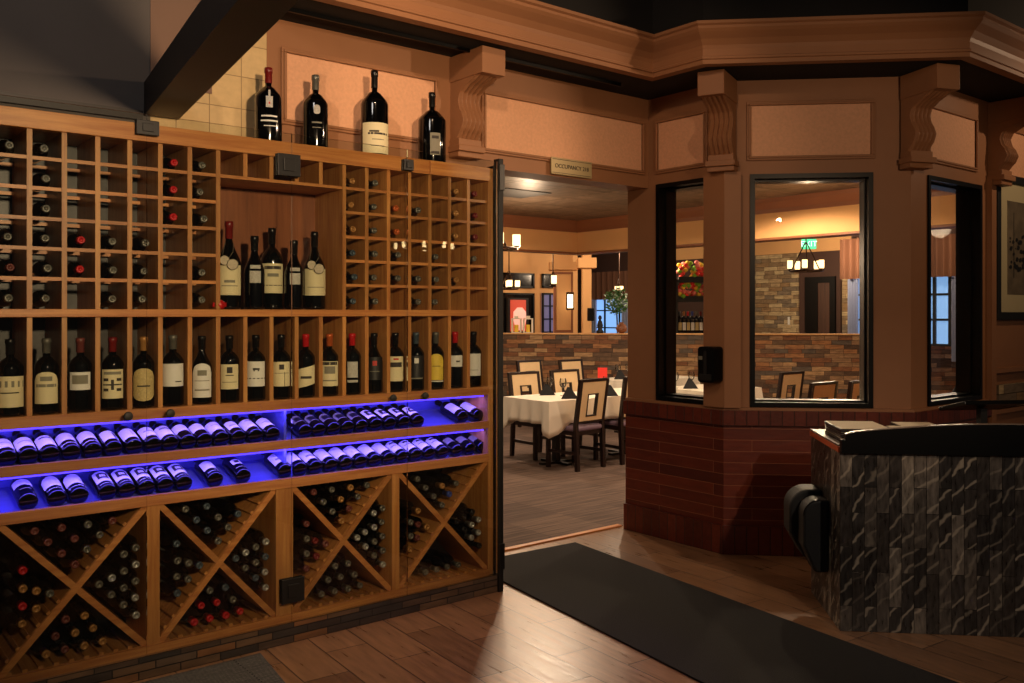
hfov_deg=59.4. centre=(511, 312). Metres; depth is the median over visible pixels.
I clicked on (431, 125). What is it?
wine bottle
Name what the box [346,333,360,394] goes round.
wine bottle
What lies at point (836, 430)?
stack
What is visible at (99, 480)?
wine bottle
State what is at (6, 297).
wine bottle
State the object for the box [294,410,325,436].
wine bottle
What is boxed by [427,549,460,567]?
wine bottle
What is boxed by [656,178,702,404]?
window
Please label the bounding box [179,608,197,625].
wine bottle
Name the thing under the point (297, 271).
wine bottle
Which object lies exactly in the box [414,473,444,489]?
wine bottle
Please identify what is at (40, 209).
wine bottle
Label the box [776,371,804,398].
dining chair
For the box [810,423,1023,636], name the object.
reception counter
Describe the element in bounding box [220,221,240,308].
wine bottle
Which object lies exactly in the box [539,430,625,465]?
dining table
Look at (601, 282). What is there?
curtain valance
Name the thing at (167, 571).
wine bottle
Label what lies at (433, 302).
wine bottle
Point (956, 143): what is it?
wall panel
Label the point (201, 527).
wine bottle
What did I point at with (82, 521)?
wine bottle
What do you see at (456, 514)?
wine bottle
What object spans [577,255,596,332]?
wall pier
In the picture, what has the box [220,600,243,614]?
wine bottle
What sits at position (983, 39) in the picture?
trim
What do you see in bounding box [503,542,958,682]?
entrance mat
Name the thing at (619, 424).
dining chair
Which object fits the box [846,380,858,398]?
dining chair
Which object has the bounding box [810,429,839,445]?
countertop
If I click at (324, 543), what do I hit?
wine bottle
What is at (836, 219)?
wall
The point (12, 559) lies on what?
wine bottle
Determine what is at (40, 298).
wine bottle
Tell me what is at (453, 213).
wine bottle
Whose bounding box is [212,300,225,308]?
ribbon bow
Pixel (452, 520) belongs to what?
wine bottle
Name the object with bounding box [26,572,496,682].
baseboard
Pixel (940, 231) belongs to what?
wall
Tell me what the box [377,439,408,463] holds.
wine bottle
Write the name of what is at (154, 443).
wine bottle
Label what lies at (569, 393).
napkin
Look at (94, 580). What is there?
wine bottle
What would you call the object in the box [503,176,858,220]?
ceiling
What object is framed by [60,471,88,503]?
wine bottle
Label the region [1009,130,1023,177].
wall panel
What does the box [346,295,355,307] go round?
wine bottle
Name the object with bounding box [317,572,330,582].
wine bottle
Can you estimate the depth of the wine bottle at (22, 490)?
3.49 m
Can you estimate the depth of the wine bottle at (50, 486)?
3.56 m
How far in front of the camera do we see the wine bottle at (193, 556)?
3.93 m
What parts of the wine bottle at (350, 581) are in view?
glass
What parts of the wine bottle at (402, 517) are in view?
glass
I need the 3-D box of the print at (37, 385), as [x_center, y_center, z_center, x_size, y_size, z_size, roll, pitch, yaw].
[-1.813,0.282,3.495,0.070,0.012,0.016,0,0,-26]
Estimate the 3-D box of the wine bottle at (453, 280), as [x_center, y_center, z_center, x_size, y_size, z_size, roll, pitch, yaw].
[-0.373,-0.174,4.841,0.068,0.068,0.263,0,0,-39]
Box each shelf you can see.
[0,309,488,316]
[0,386,488,429]
[0,409,473,466]
[0,452,478,512]
[676,280,702,332]
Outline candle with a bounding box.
[514,325,518,331]
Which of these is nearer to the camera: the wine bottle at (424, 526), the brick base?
the wine bottle at (424, 526)
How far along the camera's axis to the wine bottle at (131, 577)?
3.76 m
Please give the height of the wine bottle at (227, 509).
0.065 m
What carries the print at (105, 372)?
on the wine bottle at (112, 366)
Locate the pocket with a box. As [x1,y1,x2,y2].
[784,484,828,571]
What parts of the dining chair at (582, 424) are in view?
leg, leg, leg, seat frame, seat, rail, opening frame, rail, leg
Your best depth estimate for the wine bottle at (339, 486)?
4.38 m
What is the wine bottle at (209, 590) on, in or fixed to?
on the wine bottle at (197, 603)
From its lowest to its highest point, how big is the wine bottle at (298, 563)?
0.065 m
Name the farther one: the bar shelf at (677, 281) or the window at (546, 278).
the window at (546, 278)
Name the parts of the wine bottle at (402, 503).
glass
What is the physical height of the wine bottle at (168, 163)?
0.068 m
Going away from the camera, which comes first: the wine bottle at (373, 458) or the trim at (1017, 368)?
the wine bottle at (373, 458)
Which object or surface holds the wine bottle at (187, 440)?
on the wine rack
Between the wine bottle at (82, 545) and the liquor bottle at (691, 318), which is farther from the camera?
the liquor bottle at (691, 318)
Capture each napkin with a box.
[539,384,554,395]
[561,387,576,398]
[607,385,617,395]
[614,370,624,378]
[683,378,697,388]
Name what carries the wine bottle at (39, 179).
in the wine rack
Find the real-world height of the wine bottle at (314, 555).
0.065 m
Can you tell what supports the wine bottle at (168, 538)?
on the wine bottle at (169, 555)
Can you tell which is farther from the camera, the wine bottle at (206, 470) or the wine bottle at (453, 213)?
the wine bottle at (453, 213)
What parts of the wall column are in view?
niche casing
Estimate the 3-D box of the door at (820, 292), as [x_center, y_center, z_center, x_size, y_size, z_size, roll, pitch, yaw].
[6.098,0.392,17.758,0.049,2.216,0.662,0,0,-39]
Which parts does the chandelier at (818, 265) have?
lamp shade, lamp shade, lamp shade, lamp shade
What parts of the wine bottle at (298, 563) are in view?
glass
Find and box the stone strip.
[997,382,1023,405]
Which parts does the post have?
glass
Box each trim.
[0,91,142,119]
[288,8,620,86]
[314,0,1023,83]
[503,188,955,232]
[503,224,955,255]
[503,333,858,334]
[505,524,621,550]
[623,400,991,426]
[625,397,988,411]
[676,236,850,259]
[986,178,996,422]
[997,366,1023,413]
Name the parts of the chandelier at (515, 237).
lamp shade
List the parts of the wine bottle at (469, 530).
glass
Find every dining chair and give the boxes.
[507,371,564,460]
[516,360,543,426]
[546,378,608,471]
[549,369,605,451]
[558,359,583,391]
[593,376,627,464]
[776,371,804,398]
[807,381,838,398]
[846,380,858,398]
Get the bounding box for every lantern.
[511,316,521,332]
[523,316,532,332]
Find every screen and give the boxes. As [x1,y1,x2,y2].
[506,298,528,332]
[939,400,1023,422]
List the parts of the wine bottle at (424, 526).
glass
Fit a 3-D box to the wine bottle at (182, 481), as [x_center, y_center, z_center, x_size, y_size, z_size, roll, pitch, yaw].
[-1.484,0.710,3.954,0.075,0.115,0.264,0,0,-38]
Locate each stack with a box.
[825,421,887,440]
[890,422,935,425]
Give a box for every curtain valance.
[591,271,627,299]
[840,238,858,278]
[931,234,955,276]
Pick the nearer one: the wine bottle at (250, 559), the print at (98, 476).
the print at (98, 476)
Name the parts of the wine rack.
panel, panel, rail, rail, rail, rail, rail, rail, rail, rail, rail, bin post, panel, panel, led strip, led strip, rail, lip rail, lip rail, panel, bin post, bin post, rail, rail, rail, rail, panel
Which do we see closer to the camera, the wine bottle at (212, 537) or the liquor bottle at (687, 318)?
the wine bottle at (212, 537)
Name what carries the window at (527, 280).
in the wall at (537, 263)
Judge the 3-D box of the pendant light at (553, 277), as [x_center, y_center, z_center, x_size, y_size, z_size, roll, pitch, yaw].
[0.596,-0.832,12.889,0.106,0.912,0.129,0,0,-39]
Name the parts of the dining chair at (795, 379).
leg, opening frame, rail, leg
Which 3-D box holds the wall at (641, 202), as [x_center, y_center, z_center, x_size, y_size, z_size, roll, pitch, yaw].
[1.131,-0.150,5.992,0.160,3.300,0.830,0,0,-39]
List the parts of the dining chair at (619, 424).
leg, seat, seat frame, leg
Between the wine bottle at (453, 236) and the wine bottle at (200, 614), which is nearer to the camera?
the wine bottle at (200, 614)
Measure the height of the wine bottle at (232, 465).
0.115 m
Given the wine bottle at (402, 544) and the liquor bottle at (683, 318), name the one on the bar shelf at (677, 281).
the liquor bottle at (683, 318)
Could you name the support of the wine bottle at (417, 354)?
on the wine rack
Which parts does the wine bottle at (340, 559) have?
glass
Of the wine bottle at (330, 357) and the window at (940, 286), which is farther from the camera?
the window at (940, 286)
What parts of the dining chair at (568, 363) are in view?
leg, rail, leg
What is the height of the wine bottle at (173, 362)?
0.301 m
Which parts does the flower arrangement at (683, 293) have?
planter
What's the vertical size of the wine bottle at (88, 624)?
0.065 m
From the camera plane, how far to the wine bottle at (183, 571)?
3.89 m
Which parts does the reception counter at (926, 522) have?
curved panel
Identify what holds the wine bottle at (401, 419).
on the wine rack
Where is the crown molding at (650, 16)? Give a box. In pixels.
[280,0,1023,102]
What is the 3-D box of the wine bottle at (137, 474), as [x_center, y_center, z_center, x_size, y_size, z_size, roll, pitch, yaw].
[-1.606,0.710,3.855,0.075,0.115,0.264,0,0,-38]
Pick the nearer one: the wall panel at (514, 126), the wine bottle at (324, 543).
the wine bottle at (324, 543)
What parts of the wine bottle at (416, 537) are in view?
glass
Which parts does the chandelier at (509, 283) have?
rod, lamp shade, lamp shade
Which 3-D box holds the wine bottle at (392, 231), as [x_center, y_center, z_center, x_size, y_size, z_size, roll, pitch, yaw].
[-0.659,-0.407,4.605,0.068,0.068,0.269,0,0,-39]
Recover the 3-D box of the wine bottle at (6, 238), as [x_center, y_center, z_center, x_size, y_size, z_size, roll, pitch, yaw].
[-2.003,-0.291,3.525,0.068,0.068,0.257,0,0,-39]
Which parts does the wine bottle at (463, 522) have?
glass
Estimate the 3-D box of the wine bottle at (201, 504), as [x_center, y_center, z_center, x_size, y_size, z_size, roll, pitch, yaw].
[-1.405,0.841,4.003,0.067,0.065,0.257,0,0,-39]
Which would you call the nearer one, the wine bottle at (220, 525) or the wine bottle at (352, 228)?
the wine bottle at (220, 525)
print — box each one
[0,380,22,387]
[36,384,55,386]
[40,376,51,380]
[72,375,87,383]
[95,473,108,479]
[104,371,120,374]
[111,380,113,389]
[115,471,127,476]
[134,469,145,474]
[153,467,165,472]
[171,465,183,470]
[197,370,206,375]
[224,280,234,282]
[227,367,232,372]
[250,265,260,268]
[264,266,280,268]
[267,273,278,276]
[292,417,303,421]
[301,376,311,378]
[307,416,316,420]
[321,415,332,419]
[323,362,336,364]
[324,366,334,373]
[335,414,346,418]
[368,132,386,135]
[390,362,401,366]
[997,175,1023,319]
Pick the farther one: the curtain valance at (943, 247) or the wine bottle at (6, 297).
the curtain valance at (943, 247)
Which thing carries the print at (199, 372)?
on the wine bottle at (201, 367)
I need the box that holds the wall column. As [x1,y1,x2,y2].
[549,254,577,332]
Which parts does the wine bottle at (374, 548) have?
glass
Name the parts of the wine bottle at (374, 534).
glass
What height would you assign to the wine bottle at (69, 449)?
0.115 m
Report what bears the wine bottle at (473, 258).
in the wine rack
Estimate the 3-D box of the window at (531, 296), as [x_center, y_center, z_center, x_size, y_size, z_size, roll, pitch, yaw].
[0.128,0.112,16.789,0.751,0.974,0.035,0,0,-39]
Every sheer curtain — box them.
[591,300,596,332]
[621,299,627,332]
[848,279,858,333]
[951,276,955,361]
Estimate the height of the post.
2.330 m
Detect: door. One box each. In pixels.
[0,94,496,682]
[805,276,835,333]
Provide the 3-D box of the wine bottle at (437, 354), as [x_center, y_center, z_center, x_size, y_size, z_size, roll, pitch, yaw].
[-0.398,0.247,4.686,0.086,0.296,0.087,0,0,-9]
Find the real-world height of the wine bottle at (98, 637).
0.065 m
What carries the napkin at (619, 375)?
on the tablecloth at (615, 383)
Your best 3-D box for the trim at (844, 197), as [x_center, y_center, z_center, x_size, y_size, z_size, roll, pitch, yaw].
[-0.061,-1.175,7.575,7.440,0.150,6.150,0,0,-39]
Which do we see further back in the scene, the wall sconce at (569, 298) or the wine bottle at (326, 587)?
the wall sconce at (569, 298)
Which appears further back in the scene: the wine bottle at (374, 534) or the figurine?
the figurine
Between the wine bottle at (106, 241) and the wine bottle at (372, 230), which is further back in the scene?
the wine bottle at (372, 230)
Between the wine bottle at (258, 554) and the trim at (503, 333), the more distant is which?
the trim at (503, 333)
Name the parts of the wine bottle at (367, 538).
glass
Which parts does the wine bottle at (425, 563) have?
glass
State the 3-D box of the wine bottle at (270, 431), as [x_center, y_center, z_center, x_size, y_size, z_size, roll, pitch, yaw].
[-1.171,0.535,4.207,0.075,0.115,0.264,0,0,-38]
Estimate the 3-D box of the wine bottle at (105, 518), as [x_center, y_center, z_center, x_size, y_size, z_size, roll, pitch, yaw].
[-1.707,0.847,3.756,0.067,0.065,0.263,0,0,-39]
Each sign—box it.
[551,157,591,178]
[801,239,816,248]
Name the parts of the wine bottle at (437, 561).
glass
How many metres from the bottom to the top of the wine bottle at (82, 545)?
0.065 m
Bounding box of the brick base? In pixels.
[624,503,803,556]
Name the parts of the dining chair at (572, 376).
leg, rail, opening frame, leg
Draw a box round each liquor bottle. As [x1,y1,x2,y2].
[678,311,681,332]
[682,311,685,332]
[686,311,689,332]
[690,311,693,332]
[694,311,698,332]
[699,311,702,332]
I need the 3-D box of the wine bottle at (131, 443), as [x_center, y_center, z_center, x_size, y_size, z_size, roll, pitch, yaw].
[-1.645,0.535,3.824,0.075,0.115,0.264,0,0,-38]
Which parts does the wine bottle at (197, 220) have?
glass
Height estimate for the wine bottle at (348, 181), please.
0.068 m
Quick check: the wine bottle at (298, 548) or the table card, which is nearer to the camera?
the wine bottle at (298, 548)
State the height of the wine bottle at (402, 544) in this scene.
0.065 m
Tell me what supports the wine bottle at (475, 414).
on the wine rack
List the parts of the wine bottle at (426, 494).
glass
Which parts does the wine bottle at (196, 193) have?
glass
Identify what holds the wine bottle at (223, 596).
on the wine bottle at (215, 611)
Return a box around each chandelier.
[503,232,519,250]
[503,252,519,289]
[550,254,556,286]
[615,253,622,292]
[787,239,823,272]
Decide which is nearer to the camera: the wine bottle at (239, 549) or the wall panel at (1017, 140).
the wine bottle at (239, 549)
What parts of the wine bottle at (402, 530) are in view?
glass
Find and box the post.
[487,159,504,591]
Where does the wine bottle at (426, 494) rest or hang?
in the wine rack
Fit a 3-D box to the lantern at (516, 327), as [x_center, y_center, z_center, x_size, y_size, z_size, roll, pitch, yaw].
[0.066,0.167,13.147,0.140,0.250,0.140,0,0,6]
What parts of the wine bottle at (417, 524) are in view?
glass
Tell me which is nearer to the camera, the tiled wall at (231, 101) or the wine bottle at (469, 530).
the tiled wall at (231, 101)
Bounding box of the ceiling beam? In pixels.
[144,0,298,119]
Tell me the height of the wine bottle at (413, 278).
0.068 m
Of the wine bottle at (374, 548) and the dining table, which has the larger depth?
the dining table
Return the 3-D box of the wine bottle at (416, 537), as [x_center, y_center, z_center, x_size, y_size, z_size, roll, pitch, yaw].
[-0.561,1.151,4.691,0.067,0.065,0.257,0,0,-39]
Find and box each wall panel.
[281,47,438,142]
[481,90,644,174]
[655,109,707,173]
[747,99,874,160]
[929,105,978,171]
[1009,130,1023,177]
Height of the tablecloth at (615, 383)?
0.342 m
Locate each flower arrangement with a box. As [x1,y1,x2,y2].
[676,260,702,279]
[678,283,702,298]
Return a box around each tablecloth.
[503,388,621,438]
[609,375,699,387]
[676,384,762,397]
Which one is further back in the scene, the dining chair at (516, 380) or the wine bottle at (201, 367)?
the dining chair at (516, 380)
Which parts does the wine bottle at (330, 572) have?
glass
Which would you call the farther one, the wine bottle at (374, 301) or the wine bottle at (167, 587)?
the wine bottle at (374, 301)
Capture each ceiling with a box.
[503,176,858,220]
[579,236,845,255]
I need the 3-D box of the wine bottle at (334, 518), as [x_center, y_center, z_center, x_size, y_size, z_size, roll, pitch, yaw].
[-0.898,0.998,4.410,0.067,0.065,0.269,0,0,-39]
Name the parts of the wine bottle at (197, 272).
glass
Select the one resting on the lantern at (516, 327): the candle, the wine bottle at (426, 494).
the candle
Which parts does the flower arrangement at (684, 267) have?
planter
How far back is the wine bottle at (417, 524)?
4.63 m
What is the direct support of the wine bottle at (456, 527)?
in the wine rack
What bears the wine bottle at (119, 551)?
on the wine bottle at (117, 564)
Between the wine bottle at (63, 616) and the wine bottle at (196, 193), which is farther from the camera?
the wine bottle at (196, 193)
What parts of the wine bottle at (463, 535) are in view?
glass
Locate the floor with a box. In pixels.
[132,422,1023,682]
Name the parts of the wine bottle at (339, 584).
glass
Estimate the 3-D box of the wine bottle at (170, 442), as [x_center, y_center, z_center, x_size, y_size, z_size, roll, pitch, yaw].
[-1.529,0.535,3.918,0.075,0.115,0.264,0,0,-38]
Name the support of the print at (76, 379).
attached to the wine bottle at (80, 366)
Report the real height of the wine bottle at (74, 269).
0.068 m
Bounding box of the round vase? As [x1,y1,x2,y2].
[616,322,626,332]
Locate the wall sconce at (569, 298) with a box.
[566,292,573,309]
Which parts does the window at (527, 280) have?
pane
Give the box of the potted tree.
[604,287,627,332]
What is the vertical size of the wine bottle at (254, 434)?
0.115 m
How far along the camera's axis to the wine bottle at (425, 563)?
4.70 m
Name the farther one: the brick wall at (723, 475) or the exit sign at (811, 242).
the exit sign at (811, 242)
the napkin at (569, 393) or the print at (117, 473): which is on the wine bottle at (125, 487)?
the print at (117, 473)
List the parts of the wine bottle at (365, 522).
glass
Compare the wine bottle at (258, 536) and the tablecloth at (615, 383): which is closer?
the wine bottle at (258, 536)
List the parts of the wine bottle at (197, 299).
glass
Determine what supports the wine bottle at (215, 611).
in the wine rack
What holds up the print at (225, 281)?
on the wine bottle at (230, 263)
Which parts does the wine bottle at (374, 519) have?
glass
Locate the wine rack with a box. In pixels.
[0,105,492,682]
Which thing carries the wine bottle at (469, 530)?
on the wine rack
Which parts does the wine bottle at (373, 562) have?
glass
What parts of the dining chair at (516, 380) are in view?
leg, rail, opening frame, seat frame, leg, leg, leg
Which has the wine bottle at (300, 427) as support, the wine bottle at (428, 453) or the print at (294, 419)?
the print at (294, 419)
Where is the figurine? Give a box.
[596,315,603,332]
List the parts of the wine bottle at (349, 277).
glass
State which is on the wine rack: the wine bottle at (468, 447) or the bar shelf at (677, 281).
the wine bottle at (468, 447)
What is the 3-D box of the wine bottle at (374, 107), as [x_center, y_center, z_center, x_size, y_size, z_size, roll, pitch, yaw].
[-0.696,-1.003,4.544,0.140,0.446,0.141,0,0,-19]
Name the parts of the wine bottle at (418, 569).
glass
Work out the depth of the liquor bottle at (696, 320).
13.72 m
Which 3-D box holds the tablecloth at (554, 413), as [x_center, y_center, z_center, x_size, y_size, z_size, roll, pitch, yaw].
[0.820,1.009,9.280,1.867,0.342,0.801,0,0,-39]
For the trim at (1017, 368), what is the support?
attached to the wall at (956, 101)
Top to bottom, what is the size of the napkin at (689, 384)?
0.115 m
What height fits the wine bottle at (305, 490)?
0.065 m
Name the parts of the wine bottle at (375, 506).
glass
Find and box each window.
[503,272,534,287]
[503,293,534,332]
[542,274,552,287]
[542,293,552,332]
[597,299,620,332]
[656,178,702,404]
[750,172,872,407]
[927,175,982,405]
[931,276,953,345]
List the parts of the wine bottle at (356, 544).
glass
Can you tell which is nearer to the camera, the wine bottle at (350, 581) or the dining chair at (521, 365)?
the wine bottle at (350, 581)
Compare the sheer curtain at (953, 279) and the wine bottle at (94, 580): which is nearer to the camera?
the wine bottle at (94, 580)
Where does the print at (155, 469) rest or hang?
on the wine bottle at (164, 483)
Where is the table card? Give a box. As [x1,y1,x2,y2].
[598,368,606,377]
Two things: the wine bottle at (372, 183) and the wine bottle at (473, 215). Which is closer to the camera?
the wine bottle at (372, 183)
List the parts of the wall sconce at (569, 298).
lamp shade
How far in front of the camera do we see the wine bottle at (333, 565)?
4.29 m
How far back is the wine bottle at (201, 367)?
3.88 m
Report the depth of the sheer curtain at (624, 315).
21.74 m
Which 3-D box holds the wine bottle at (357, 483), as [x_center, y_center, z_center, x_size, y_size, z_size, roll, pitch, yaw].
[-0.790,0.844,4.498,0.067,0.065,0.263,0,0,-39]
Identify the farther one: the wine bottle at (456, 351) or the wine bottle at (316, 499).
the wine bottle at (456, 351)
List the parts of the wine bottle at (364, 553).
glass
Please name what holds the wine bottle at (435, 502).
in the wine rack
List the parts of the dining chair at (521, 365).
leg, rail, leg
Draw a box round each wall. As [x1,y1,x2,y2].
[0,0,647,190]
[150,32,266,137]
[503,194,955,251]
[503,251,577,332]
[503,334,955,398]
[578,252,702,332]
[626,414,987,526]
[628,88,710,404]
[703,172,740,407]
[736,77,910,408]
[755,253,798,333]
[799,250,841,333]
[842,279,847,333]
[851,228,955,238]
[911,91,1023,423]
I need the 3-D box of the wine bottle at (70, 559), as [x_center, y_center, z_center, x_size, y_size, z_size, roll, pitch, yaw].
[-1.817,0.999,3.666,0.067,0.065,0.269,0,0,-39]
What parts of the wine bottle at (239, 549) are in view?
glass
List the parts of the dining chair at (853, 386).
leg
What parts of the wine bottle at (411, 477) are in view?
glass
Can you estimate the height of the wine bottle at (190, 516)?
0.065 m
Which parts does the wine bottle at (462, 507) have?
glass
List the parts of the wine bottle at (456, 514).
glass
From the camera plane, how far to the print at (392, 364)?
4.49 m
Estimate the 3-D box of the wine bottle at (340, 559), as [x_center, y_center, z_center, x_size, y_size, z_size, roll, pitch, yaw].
[-0.872,1.209,4.432,0.067,0.065,0.269,0,0,-39]
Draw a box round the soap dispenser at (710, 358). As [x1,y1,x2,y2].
[698,346,722,382]
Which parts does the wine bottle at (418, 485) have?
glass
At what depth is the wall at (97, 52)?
4.04 m
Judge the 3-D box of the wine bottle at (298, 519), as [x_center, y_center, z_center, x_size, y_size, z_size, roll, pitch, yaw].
[-1.040,0.987,4.298,0.067,0.065,0.263,0,0,-39]
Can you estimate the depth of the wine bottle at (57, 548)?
3.59 m
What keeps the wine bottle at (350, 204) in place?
in the wine rack
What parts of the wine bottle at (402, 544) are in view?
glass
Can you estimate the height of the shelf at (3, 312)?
0.032 m
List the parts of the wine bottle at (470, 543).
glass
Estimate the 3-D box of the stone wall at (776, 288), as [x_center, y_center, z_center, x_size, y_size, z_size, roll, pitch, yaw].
[5.558,0.010,18.720,0.200,2.980,2.300,0,0,-39]
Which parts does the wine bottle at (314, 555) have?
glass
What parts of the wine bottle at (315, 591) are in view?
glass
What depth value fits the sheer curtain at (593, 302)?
22.60 m
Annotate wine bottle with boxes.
[0,140,13,161]
[0,230,12,244]
[0,260,14,275]
[0,290,13,306]
[0,339,23,416]
[0,435,16,466]
[1,548,26,574]
[1,567,27,592]
[1,585,26,610]
[1,601,26,627]
[10,430,38,464]
[10,476,37,509]
[14,521,38,534]
[24,569,40,594]
[25,593,40,612]
[27,523,51,545]
[29,635,50,658]
[32,143,48,164]
[32,173,49,192]
[32,202,49,221]
[32,231,49,246]
[32,261,51,276]
[32,290,49,306]
[32,429,59,461]
[32,570,53,597]
[34,338,58,413]
[38,473,66,506]
[40,518,65,531]
[40,534,65,557]
[41,620,59,639]
[46,630,68,652]
[52,520,78,542]
[53,427,80,459]
[53,545,78,568]
[54,606,69,623]
[57,614,79,636]
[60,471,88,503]
[64,514,91,528]
[65,531,90,552]
[65,627,88,649]
[66,594,88,619]
[67,233,84,251]
[67,262,83,277]
[68,338,91,411]
[74,426,101,457]
[75,610,96,631]
[77,518,103,538]
[83,622,106,644]
[84,570,102,587]
[88,468,116,499]
[89,511,116,524]
[90,580,115,598]
[94,424,122,455]
[96,561,115,581]
[100,235,115,249]
[100,263,116,277]
[100,291,115,307]
[101,337,123,409]
[102,590,127,608]
[104,555,127,574]
[107,466,135,497]
[109,542,127,557]
[110,574,127,591]
[114,423,142,453]
[114,600,139,618]
[120,533,139,550]
[120,551,139,567]
[120,567,139,584]
[121,583,138,600]
[126,464,154,494]
[132,236,148,250]
[132,264,147,278]
[132,292,145,307]
[132,337,154,407]
[132,422,161,452]
[144,463,173,492]
[149,420,178,450]
[160,526,179,547]
[160,544,181,564]
[160,560,180,579]
[160,576,180,596]
[163,158,177,174]
[163,184,176,200]
[163,211,176,224]
[163,335,183,405]
[163,461,191,490]
[164,502,188,512]
[166,419,195,448]
[171,508,199,523]
[172,547,192,566]
[172,563,191,582]
[179,546,202,568]
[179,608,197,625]
[181,518,210,533]
[182,418,212,447]
[186,499,209,509]
[189,595,204,608]
[190,605,213,621]
[191,505,221,520]
[192,160,205,176]
[192,187,203,198]
[192,213,207,225]
[192,266,205,279]
[192,292,204,307]
[192,336,211,403]
[192,458,222,486]
[193,528,221,544]
[198,417,228,445]
[199,591,220,605]
[201,516,231,530]
[201,582,213,593]
[205,602,229,618]
[209,573,228,590]
[210,498,241,517]
[214,588,236,602]
[215,416,245,443]
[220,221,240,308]
[220,335,238,402]
[220,455,250,482]
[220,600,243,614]
[224,556,248,570]
[225,550,238,561]
[231,565,258,580]
[232,414,262,442]
[233,541,248,555]
[239,551,258,565]
[240,534,258,550]
[240,575,268,590]
[244,236,264,309]
[245,526,269,544]
[247,335,265,400]
[248,413,279,440]
[249,545,268,559]
[249,560,268,574]
[255,67,281,140]
[261,228,282,309]
[261,451,290,477]
[273,334,290,398]
[284,240,303,309]
[286,413,311,437]
[286,450,306,475]
[290,448,321,473]
[293,511,309,527]
[293,527,309,541]
[293,541,309,556]
[293,556,309,571]
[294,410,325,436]
[297,485,316,495]
[298,527,318,543]
[299,334,314,397]
[300,542,319,559]
[302,527,328,546]
[303,74,327,146]
[304,231,324,309]
[305,493,326,505]
[306,446,337,472]
[308,409,339,434]
[308,583,324,597]
[311,483,334,493]
[315,502,335,514]
[317,490,343,502]
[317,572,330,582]
[317,581,337,594]
[320,445,352,470]
[321,408,353,433]
[323,334,337,395]
[323,512,344,523]
[325,567,343,579]
[327,561,337,569]
[328,500,351,511]
[329,481,353,491]
[331,578,350,591]
[332,552,350,566]
[335,407,367,432]
[336,443,366,468]
[337,489,360,500]
[337,565,357,577]
[343,576,362,588]
[346,178,354,186]
[346,202,353,210]
[346,224,355,234]
[346,248,355,258]
[346,271,357,283]
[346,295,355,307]
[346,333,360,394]
[346,478,369,488]
[347,531,360,540]
[348,538,368,549]
[349,406,381,430]
[349,442,380,466]
[354,523,367,534]
[357,548,376,558]
[359,517,376,530]
[359,532,377,544]
[361,70,387,154]
[362,441,394,464]
[363,405,395,429]
[364,508,376,516]
[364,555,385,567]
[365,515,384,524]
[368,528,384,539]
[368,542,385,553]
[369,180,377,188]
[369,204,376,212]
[369,227,376,235]
[369,250,377,259]
[369,274,376,281]
[369,296,378,306]
[369,333,382,392]
[370,500,385,511]
[377,404,409,428]
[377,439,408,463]
[389,438,421,461]
[390,205,398,213]
[390,228,399,237]
[390,250,400,260]
[390,273,400,284]
[390,333,403,391]
[391,403,423,426]
[399,498,420,513]
[399,512,412,525]
[399,525,413,538]
[399,539,412,551]
[401,514,420,527]
[402,472,420,481]
[403,527,419,540]
[404,436,434,459]
[409,515,429,529]
[411,207,420,215]
[411,274,420,284]
[411,297,420,306]
[411,332,423,389]
[411,481,428,490]
[412,563,428,574]
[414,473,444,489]
[417,435,448,458]
[418,92,445,161]
[419,489,436,499]
[419,558,439,572]
[423,552,449,569]
[426,471,458,486]
[426,498,444,507]
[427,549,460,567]
[428,487,451,497]
[429,434,462,456]
[431,254,438,259]
[431,276,438,282]
[431,299,437,304]
[431,332,443,388]
[435,400,467,422]
[444,432,475,454]
[447,516,459,523]
[449,523,466,532]
[450,399,482,421]
[451,189,458,194]
[451,211,457,216]
[451,233,457,238]
[451,277,458,282]
[451,332,462,387]
[452,509,466,518]
[456,531,473,540]
[457,431,483,453]
[457,502,474,514]
[457,518,474,527]
[464,539,481,548]
[465,526,480,535]
[466,513,480,522]
[470,191,476,196]
[470,213,477,219]
[470,234,477,239]
[470,256,476,261]
[470,331,481,386]
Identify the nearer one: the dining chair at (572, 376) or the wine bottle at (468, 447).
the wine bottle at (468, 447)
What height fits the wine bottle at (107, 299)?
0.068 m
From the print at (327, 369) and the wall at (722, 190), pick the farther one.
the wall at (722, 190)
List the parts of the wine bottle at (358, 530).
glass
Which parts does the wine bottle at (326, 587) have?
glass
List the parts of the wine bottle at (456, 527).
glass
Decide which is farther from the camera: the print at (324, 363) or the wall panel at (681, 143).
the wall panel at (681, 143)
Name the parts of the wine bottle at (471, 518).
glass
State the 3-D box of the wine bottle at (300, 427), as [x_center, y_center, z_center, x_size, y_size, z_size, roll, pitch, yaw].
[-1.046,0.535,4.309,0.075,0.115,0.264,0,0,-38]
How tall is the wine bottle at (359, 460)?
0.115 m
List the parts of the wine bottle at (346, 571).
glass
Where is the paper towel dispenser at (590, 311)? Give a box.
[587,308,593,320]
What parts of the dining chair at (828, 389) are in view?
leg, rail, leg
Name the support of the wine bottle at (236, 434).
on the wine rack
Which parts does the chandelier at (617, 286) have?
rod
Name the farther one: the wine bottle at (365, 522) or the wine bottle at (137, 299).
the wine bottle at (365, 522)
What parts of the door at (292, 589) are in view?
door knob, door knob, door knob, door knob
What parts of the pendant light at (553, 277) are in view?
rod, lamp shade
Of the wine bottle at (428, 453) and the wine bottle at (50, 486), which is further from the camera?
the wine bottle at (428, 453)
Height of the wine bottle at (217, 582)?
0.065 m
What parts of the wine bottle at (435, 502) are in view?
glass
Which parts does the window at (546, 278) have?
pane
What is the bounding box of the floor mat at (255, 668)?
[141,653,284,682]
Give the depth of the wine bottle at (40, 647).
3.55 m
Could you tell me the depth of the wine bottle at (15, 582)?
3.50 m
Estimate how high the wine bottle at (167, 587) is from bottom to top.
0.065 m
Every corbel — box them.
[448,45,504,160]
[698,69,738,173]
[899,63,959,170]
[987,97,1023,186]

